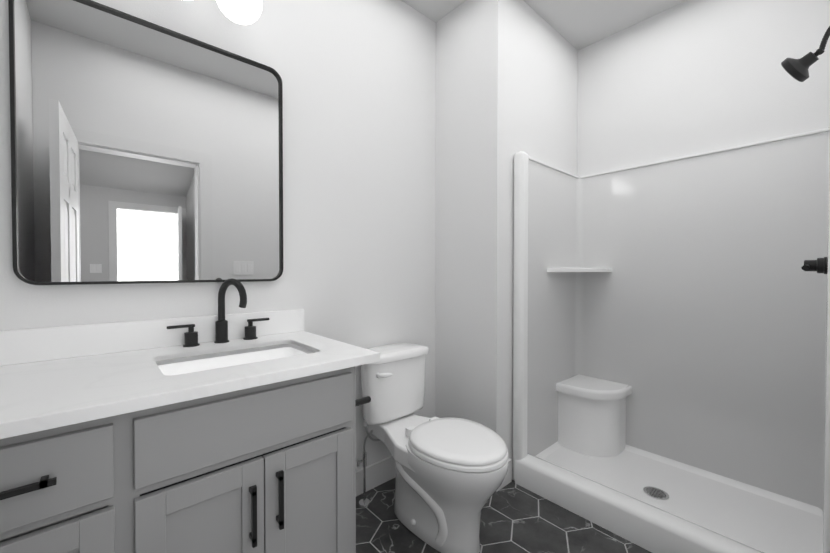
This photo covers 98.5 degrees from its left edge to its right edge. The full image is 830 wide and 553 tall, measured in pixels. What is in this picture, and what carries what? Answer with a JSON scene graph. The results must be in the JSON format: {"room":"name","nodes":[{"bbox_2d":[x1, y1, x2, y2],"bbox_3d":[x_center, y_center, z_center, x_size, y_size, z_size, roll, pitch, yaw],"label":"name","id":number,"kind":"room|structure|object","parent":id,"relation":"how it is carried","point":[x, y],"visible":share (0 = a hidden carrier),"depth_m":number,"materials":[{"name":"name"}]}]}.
{"room":"bathroom","nodes":[
{"label":"bathroom","id":0,"kind":"room"},
{"bbox_2d":[0,0,435,470],"bbox_3d":[-0.263,-0.216,1.994,3.083,2.740,0.120,-1,1,-42],"label":"wall","id":1,"kind":"structure","parent":0,"point":[358,77],"depth_m":1.79,"materials":[{"name":"white paint"}]},
{"bbox_2d":[8,0,282,284],"bbox_3d":[-0.895,-0.438,1.327,0.804,0.922,0.032,-1,1,-42],"label":"mirror","id":2,"kind":"object","parent":1,"relation":"attached to","point":[143,151],"visible":0.96,"depth_m":1.25,"materials":[{"name":"black mirror"}]},
{"bbox_2d":[216,0,261,24],"bbox_3d":[-0.828,-1.095,1.253,0.550,0.242,0.216,-1,1,-42],"label":"sconce","id":3,"kind":"object","parent":1,"relation":"attached to","point":[244,12],"visible":1,"depth_m":1.34,"materials":[{"name":"white glass"}]},
{"bbox_2d":[356,456,395,495],"bbox_3d":[-0.221,1.089,1.960,0.952,0.130,0.017,-1,1,-42],"label":"baseboard","id":4,"kind":"structure","parent":1,"relation":"attached to","point":[380,472],"depth_m":1.96,"materials":[{"name":"white paint"}]},
{"bbox_2d":[356,477,651,552],"bbox_3d":[0.338,1.164,1.338,2.883,0.005,1.730,-1,1,-42],"label":"floor","id":5,"kind":"structure","parent":0,"point":[536,534],"depth_m":1.64,"materials":[{"name":"tile"}]},
{"bbox_2d":[0,278,379,552],"bbox_3d":[-0.676,0.588,1.139,1.070,1.156,0.625,-1,1,-42],"label":"bathroom vanity","id":6,"kind":"object","parent":5,"relation":"on","point":[221,432],"visible":1,"depth_m":0.94,"materials":[{"name":"grey paint"}]},
{"bbox_2d":[356,343,508,552],"bbox_3d":[0.069,0.769,1.674,0.410,0.779,0.803,-1,1,-42],"label":"toilet","id":7,"kind":"object","parent":5,"relation":"on","point":[451,473],"visible":0.98,"depth_m":1.54,"materials":[{"name":"white ceramic"}]},
{"bbox_2d":[512,127,829,552],"bbox_3d":[1.248,0.232,1.821,0.819,1.849,1.220,-1,1,-42],"label":"shower","id":8,"kind":"object","parent":5,"relation":"on","point":[671,355],"visible":1,"depth_m":1.97,"materials":[{"name":"white plastic"}]},
{"bbox_2d":[801,257,827,273],"bbox_3d":[1.579,-0.043,1.394,0.170,0.170,0.099,-1,1,-42],"label":"shower valve","id":9,"kind":"object","parent":8,"relation":"attached to","point":[818,265],"visible":1,"depth_m":1.38,"materials":[{"name":"black metal"}]},
{"bbox_2d":[435,0,577,471],"bbox_3d":[0.684,-0.223,2.444,1.069,2.740,0.465,-1,1,-42],"label":"wall","id":10,"kind":"structure","parent":0,"point":[506,80],"depth_m":2.06,"materials":[{"name":"white paint"}]},
{"bbox_2d":[496,480,503,491],"bbox_3d":[0.307,1.087,2.092,0.040,0.130,0.440,-1,1,-42],"label":"baseboard","id":11,"kind":"structure","parent":10,"relation":"attached to","point":[502,485],"depth_m":1.94,"materials":[{"name":"white paint"}]},
{"bbox_2d":[401,0,686,49],"bbox_3d":[0.338,-1.606,1.298,3.083,0.060,1.930,-1,1,-42],"label":"ceiling","id":12,"kind":"structure","parent":0,"point":[578,24],"depth_m":2.15,"materials":[{"name":"white paint"}]},
{"bbox_2d":[577,0,829,175],"bbox_3d":[1.640,-0.217,2.083,0.120,2.740,1.343,-1,1,-42],"label":"wall","id":13,"kind":"structure","parent":0,"point":[688,77],"depth_m":2.02,"materials":[{"name":"white paint"}]},
{"bbox_3d":[0.939,-0.197,0.642,2.841,2.740,0.120,-1,1,-42],"label":"wall","id":14,"kind":"structure","parent":0,"visible":0},
{"bbox_2d":[781,26,829,81],"bbox_3d":[1.585,-0.896,1.415,0.117,0.223,0.190,-1,1,-42],"label":"shower head","id":15,"kind":"object","parent":14,"relation":"attached to","point":[797,69],"visible":1,"depth_m":1.42}
]}

